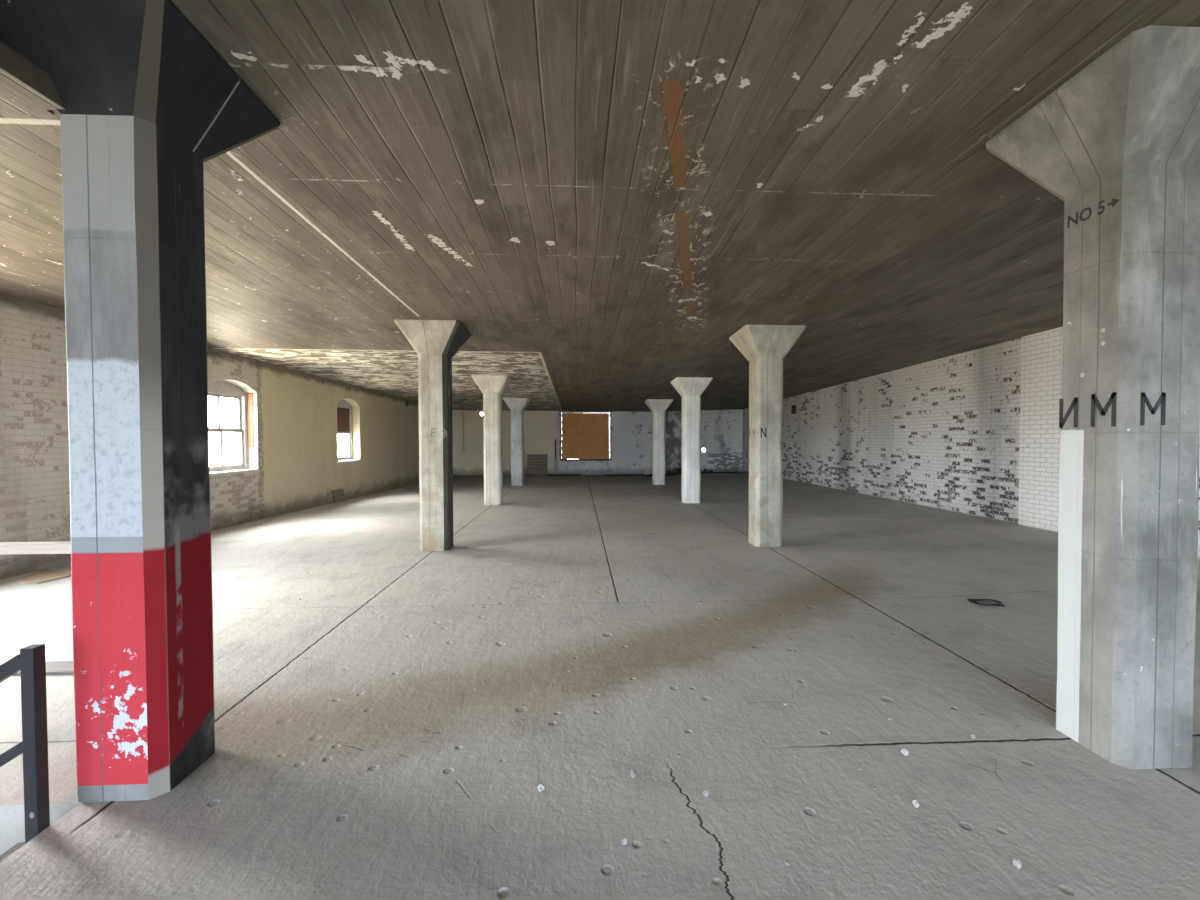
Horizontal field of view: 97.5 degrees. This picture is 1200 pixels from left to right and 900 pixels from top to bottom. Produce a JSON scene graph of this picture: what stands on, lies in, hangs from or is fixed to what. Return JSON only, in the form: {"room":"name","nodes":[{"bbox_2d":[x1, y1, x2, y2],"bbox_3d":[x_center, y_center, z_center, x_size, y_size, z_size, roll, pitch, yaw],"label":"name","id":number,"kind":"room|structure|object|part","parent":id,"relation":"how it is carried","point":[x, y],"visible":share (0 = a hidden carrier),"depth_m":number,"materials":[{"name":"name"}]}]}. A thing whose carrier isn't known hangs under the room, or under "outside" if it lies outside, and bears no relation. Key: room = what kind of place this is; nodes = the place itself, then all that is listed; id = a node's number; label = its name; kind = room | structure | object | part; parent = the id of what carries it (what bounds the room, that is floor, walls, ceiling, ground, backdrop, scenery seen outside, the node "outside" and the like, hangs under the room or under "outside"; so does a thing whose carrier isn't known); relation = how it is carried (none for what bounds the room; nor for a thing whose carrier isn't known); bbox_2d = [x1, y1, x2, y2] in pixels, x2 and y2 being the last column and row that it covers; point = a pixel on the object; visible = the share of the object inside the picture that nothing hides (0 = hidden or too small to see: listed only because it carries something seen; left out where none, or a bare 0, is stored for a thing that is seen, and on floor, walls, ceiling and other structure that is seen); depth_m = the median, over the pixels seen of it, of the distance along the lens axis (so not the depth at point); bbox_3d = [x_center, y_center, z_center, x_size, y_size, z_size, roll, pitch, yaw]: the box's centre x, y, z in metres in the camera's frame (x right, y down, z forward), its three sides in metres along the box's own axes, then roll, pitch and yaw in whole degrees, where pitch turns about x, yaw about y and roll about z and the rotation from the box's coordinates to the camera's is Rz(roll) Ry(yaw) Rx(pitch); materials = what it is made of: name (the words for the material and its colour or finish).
{"room":"empty warehouse","nodes":[
{"label":"empty warehouse","id":0,"kind":"room"},
{"bbox_2d":[0,41,65,114],"bbox_3d":[-4.798,-1.445,-0.958,5.246,0.102,6.337,0,1,-2],"label":"ceiling","id":1,"kind":"structure","parent":0,"point":[25,88],"depth_m":2.17,"materials":[{"name":"wood"}]},
{"bbox_2d":[0,293,418,578],"bbox_3d":[-7.165,-0.523,7.346,0.450,4.600,32.356,0,1,1],"label":"wall","id":2,"kind":"structure","parent":0,"point":[295,449],"depth_m":10.06,"materials":[{"name":"beige paint"}]},
{"bbox_2d":[208,380,259,475],"bbox_3d":[-7.021,-0.432,9.893,0.350,1.749,1.315,0,1,1],"label":"window","id":3,"kind":"structure","parent":2,"relation":"in","point":[224,389],"depth_m":10.32,"materials":[{"name":"paint"}]},
{"bbox_3d":[-7.164,-0.704,9.891,0.035,0.705,1.165,0,1,1],"label":"sash","id":4,"kind":"part","parent":3,"relation":"part of","materials":[{"name":"paint"}]},
{"bbox_3d":[-7.122,-0.019,9.905,0.035,0.754,1.165,0,1,1],"label":"sash","id":5,"kind":"part","parent":3,"relation":"part of","materials":[{"name":"paint"}]},
{"bbox_3d":[-6.958,0.419,9.911,0.230,0.047,1.315,0,1,1],"label":"sill","id":6,"kind":"part","parent":3,"relation":"part of","materials":[{"name":"white paint"}]},
{"bbox_2d":[337,399,360,462],"bbox_3d":[-6.913,-0.528,14.214,0.350,1.717,1.210,0,1,1],"label":"window","id":7,"kind":"structure","parent":2,"relation":"in","point":[344,409],"depth_m":14.52,"materials":[{"name":"paint"}]},
{"bbox_3d":[-7.014,-0.126,14.225,0.035,0.742,1.060,0,1,1],"label":"sash","id":8,"kind":"part","parent":7,"relation":"part of","materials":[{"name":"paint"}]},
{"bbox_3d":[-7.028,-0.546,14.216,0.120,1.682,1.206,0,1,1],"label":"frame","id":9,"kind":"part","parent":7,"relation":"part of","materials":[{"name":"paint"}]},
{"bbox_3d":[-6.851,0.306,14.231,0.230,0.047,1.210,0,1,1],"label":"sill","id":10,"kind":"part","parent":7,"relation":"part of","materials":[{"name":"white paint"}]},
{"bbox_2d":[452,409,742,475],"bbox_3d":[0.307,-0.907,23.627,14.639,4.600,0.450,0,1,-2],"label":"wall","id":11,"kind":"structure","parent":0,"point":[721,431],"depth_m":23.44,"materials":[{"name":"paint"}]},
{"bbox_2d":[553,439,557,473],"bbox_3d":[-1.966,0.314,23.270,0.180,1.588,0.118,0,1,-2],"label":"pipe","id":12,"kind":"object","parent":11,"relation":"attached to","point":[555,462],"visible":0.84,"depth_m":23.23,"materials":[{"name":"metal"}]},
{"bbox_3d":[-1.965,0.767,23.280,0.180,0.680,0.118,0,1,-2],"label":"pipe casing","id":13,"kind":"part","parent":12,"relation":"part of","materials":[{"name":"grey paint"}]},
{"bbox_2d":[560,411,610,460],"bbox_3d":[-0.639,-0.618,23.430,2.266,2.187,0.085,0,1,-2],"label":"window","id":14,"kind":"structure","parent":11,"relation":"in","point":[585,434],"depth_m":23.42,"materials":[{"name":"orange wood"}]},
{"bbox_2d":[0,471,1199,899],"bbox_3d":[-0.327,2.668,7.695,16.294,2.765,32.082,0,1,-2],"label":"floor","id":15,"kind":"structure","parent":0,"point":[874,592],"depth_m":3.02,"materials":[{"name":"concrete"}]},
{"bbox_2d":[0,842,24,861],"bbox_3d":[-4.165,2.986,1.435,3.780,2.429,1.731,0,1,-2],"label":"stairs","id":16,"kind":"structure","parent":15,"relation":"on","point":[17,846],"depth_m":2.30,"materials":[{"name":"concrete"}]},
{"bbox_2d":[0,644,49,843],"bbox_3d":[-3.348,1.875,2.152,2.075,2.124,0.054,0,1,-2],"label":"steel railing","id":17,"kind":"object","parent":16,"relation":"on","point":[31,661],"visible":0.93,"depth_m":2.16,"materials":[{"name":"black metal"}]},
{"bbox_3d":[-3.368,1.488,2.143,2.037,1.296,0.052,0,1,-2],"label":"rail","id":18,"kind":"part","parent":17,"relation":"part of","materials":[{"name":"metal"}]},
{"bbox_3d":[-3.367,1.844,2.151,2.032,1.288,0.042,0,1,-2],"label":"rail","id":19,"kind":"part","parent":17,"relation":"part of","materials":[{"name":"metal"}]},
{"bbox_3d":[-2.339,1.354,2.184,0.052,1.090,0.052,0,1,-2],"label":"post","id":20,"kind":"part","parent":17,"relation":"part of","materials":[{"name":"metal"}]},
{"bbox_2d":[0,541,70,554],"bbox_3d":[-5.059,1.082,3.327,3.775,0.959,0.090,0,1,-2],"label":"guard rail","id":21,"kind":"object","parent":15,"relation":"on","point":[5,547],"visible":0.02,"depth_m":3.34,"materials":[{"name":"white wood"}]},
{"bbox_2d":[0,661,73,675],"bbox_3d":[-4.044,1.539,3.709,1.782,0.022,0.186,0,1,-2],"label":"board","id":22,"kind":"object","parent":15,"relation":"on","point":[52,667],"visible":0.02,"depth_m":3.68,"materials":[{"name":"beige wood"}]},
{"bbox_2d":[17,569,70,583],"bbox_3d":[-6.627,1.491,6.217,0.796,0.016,0.402,0,1,23],"label":"sheet","id":23,"kind":"object","parent":15,"relation":"on","point":[45,575],"visible":0.86,"depth_m":6.18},
{"bbox_2d":[0,0,279,801],"bbox_3d":[-2.196,-0.134,2.528,0.893,3.409,0.893,0,1,-2],"label":"concrete column","id":24,"kind":"structure","parent":15,"relation":"on","point":[147,100],"depth_m":2.35,"materials":[{"name":"red paint"}]},
{"bbox_2d":[332,488,345,502],"bbox_3d":[-6.716,1.174,13.537,0.096,0.327,0.520,0,1,1],"label":"board","id":25,"kind":"object","parent":15,"relation":"on","point":[338,495],"visible":1,"depth_m":13.51,"materials":[{"name":"brown wood"}]},
{"bbox_2d":[394,319,470,550],"bbox_3d":[-2.420,-0.180,7.773,0.893,3.269,0.893,0,1,-2],"label":"concrete column","id":26,"kind":"structure","parent":15,"relation":"on","point":[435,342],"depth_m":7.58,"materials":[{"name":"grey paint"}]},
{"bbox_2d":[471,375,512,504],"bbox_3d":[-2.644,-0.227,13.018,0.893,3.129,0.893,0,1,-2],"label":"concrete column","id":27,"kind":"structure","parent":15,"relation":"on","point":[492,387],"depth_m":12.82,"materials":[{"name":"grey concrete"}]},
{"bbox_2d":[502,398,530,485],"bbox_3d":[-2.868,-0.273,18.263,0.893,2.989,0.893,0,1,-2],"label":"concrete column","id":28,"kind":"structure","parent":15,"relation":"on","point":[517,406],"depth_m":18.07,"materials":[{"name":"grey concrete"}]},
{"bbox_2d":[527,454,546,475],"bbox_3d":[-2.751,0.660,23.076,0.875,0.942,0.373,0,1,-2],"label":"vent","id":29,"kind":"object","parent":15,"relation":"on","point":[534,461],"visible":0.97,"depth_m":23.03,"materials":[{"name":"grey metal"}]},
{"bbox_2d":[537,784,544,791],"bbox_3d":[-0.270,1.550,2.420,0.033,0.034,0.023,-1,1,-20],"label":"chip","id":30,"kind":"object","parent":15,"relation":"on","point":[540,787],"visible":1,"depth_m":2.41,"materials":[{"name":"white paint"}]},
{"bbox_2d":[547,474,581,475],"bbox_3d":[-1.538,1.085,22.816,1.500,0.060,0.180,0,1,-2],"label":"plank","id":31,"kind":"object","parent":15,"relation":"on","point":[547,474],"visible":1,"depth_m":22.73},
{"bbox_2d":[621,838,626,844],"bbox_3d":[0.096,1.561,2.103,0.027,0.024,0.018,-1,1,-15],"label":"chip","id":32,"kind":"object","parent":15,"relation":"on","point":[624,840],"visible":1,"depth_m":2.10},
{"bbox_2d":[605,474,643,475],"bbox_3d":[1.060,1.079,22.727,1.700,0.060,0.180,0,1,-9],"label":"plank","id":33,"kind":"object","parent":15,"relation":"on","point":[605,474],"visible":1,"depth_m":22.64,"materials":[{"name":"wood"}]},
{"bbox_2d":[630,770,635,778],"bbox_3d":[0.158,1.545,2.510,0.025,0.038,0.030,0,1,-8],"label":"chip","id":34,"kind":"object","parent":15,"relation":"on","point":[633,773],"visible":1,"depth_m":2.50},
{"bbox_2d":[645,399,672,484],"bbox_3d":[2.061,-0.272,18.474,0.893,2.949,0.893,0,1,-2],"label":"concrete column","id":35,"kind":"structure","parent":15,"relation":"on","point":[658,407],"depth_m":18.27,"materials":[{"name":"grey concrete"}]},
{"bbox_2d":[651,473,681,474],"bbox_3d":[3.164,1.048,22.816,1.900,0.060,0.180,0,1,3],"label":"plank","id":36,"kind":"object","parent":15,"relation":"on","point":[651,473],"visible":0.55,"depth_m":22.79,"materials":[{"name":"wood"}]},
{"bbox_2d":[670,377,712,502],"bbox_3d":[2.285,-0.226,13.229,0.893,3.089,0.893,0,1,-2],"label":"concrete column","id":37,"kind":"structure","parent":15,"relation":"on","point":[690,389],"depth_m":13.03,"materials":[{"name":"grey concrete"}]},
{"bbox_2d":[667,465,715,472],"bbox_3d":[3.900,0.846,23.308,2.624,0.390,0.564,0,1,-2],"label":"rubble","id":38,"kind":"object","parent":15,"relation":"on","point":[676,470],"visible":0.31,"depth_m":23.24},
{"bbox_2d":[703,789,708,796],"bbox_3d":[0.479,1.551,2.383,0.028,0.029,0.022,0,1,16],"label":"chip","id":39,"kind":"object","parent":15,"relation":"on","point":[705,791],"visible":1,"depth_m":2.38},
{"bbox_2d":[700,471,740,473],"bbox_3d":[5.110,0.974,22.798,2.100,0.060,0.180,0,1,-6],"label":"plank","id":40,"kind":"object","parent":15,"relation":"on","point":[734,471],"visible":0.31,"depth_m":22.68,"materials":[{"name":"wood"}]},
{"bbox_2d":[729,325,806,546],"bbox_3d":[2.509,-0.180,7.984,0.893,3.229,0.893,0,1,-2],"label":"concrete column","id":41,"kind":"structure","parent":15,"relation":"on","point":[765,347],"depth_m":7.79,"materials":[{"name":"grey concrete"}]},
{"bbox_2d":[901,748,908,755],"bbox_3d":[1.550,1.537,2.679,0.037,0.038,0.029,1,1,29],"label":"chip","id":42,"kind":"object","parent":15,"relation":"on","point":[904,751],"visible":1,"depth_m":2.67,"materials":[{"name":"white paint"}]},
{"bbox_2d":[912,800,919,807],"bbox_3d":[1.382,1.546,2.303,0.023,0.038,0.030,0,1,1],"label":"chip","id":43,"kind":"object","parent":15,"relation":"on","point":[915,802],"visible":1,"depth_m":2.29,"materials":[{"name":"white paint"}]},
{"bbox_2d":[967,599,1004,605],"bbox_3d":[3.718,1.467,5.079,0.291,0.020,0.201,0,1,23],"label":"scrap","id":44,"kind":"object","parent":15,"relation":"on","point":[969,600],"visible":1,"depth_m":5.08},
{"bbox_2d":[1013,858,1021,869],"bbox_3d":[1.567,1.555,1.979,0.025,0.032,0.033,0,1,13],"label":"chip","id":45,"kind":"object","parent":15,"relation":"on","point":[1016,862],"visible":1,"depth_m":1.97,"materials":[{"name":"white paint"}]},
{"bbox_2d":[986,25,1199,768],"bbox_3d":[2.733,-0.133,2.739,0.893,3.369,0.893,0,1,-2],"label":"concrete column","id":46,"kind":"structure","parent":15,"relation":"on","point":[1118,142],"depth_m":2.56,"materials":[{"name":"grey concrete"}]},
{"bbox_2d":[0,0,1199,411],"bbox_3d":[-0.376,-2.138,7.586,16.364,1.621,32.682,0,1,-2],"label":"ceiling","id":47,"kind":"structure","parent":0,"point":[602,194],"depth_m":3.66,"materials":[{"name":"wood"}]},
{"bbox_2d":[742,338,1199,558],"bbox_3d":[7.387,-0.579,7.953,0.450,4.600,32.284,0,1,-3],"label":"wall","id":48,"kind":"structure","parent":0,"point":[943,433],"depth_m":11.42,"materials":[{"name":"white brick"}]},
{"bbox_2d":[792,405,795,413],"bbox_3d":[6.655,-1.395,18.095,0.028,0.300,0.340,0,1,-2],"label":"air vent","id":49,"kind":"object","parent":48,"relation":"in","point":[793,406],"visible":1,"depth_m":18.05,"materials":[{"name":"metal"}]},
{"bbox_2d":[1018,327,1062,531],"bbox_3d":[7.138,-0.534,8.192,0.072,4.100,1.361,0,1,-2],"label":"wall pier","id":50,"kind":"object","parent":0,"point":[1041,352],"visible":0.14,"depth_m":8.48,"materials":[{"name":"white brick"}]}
]}

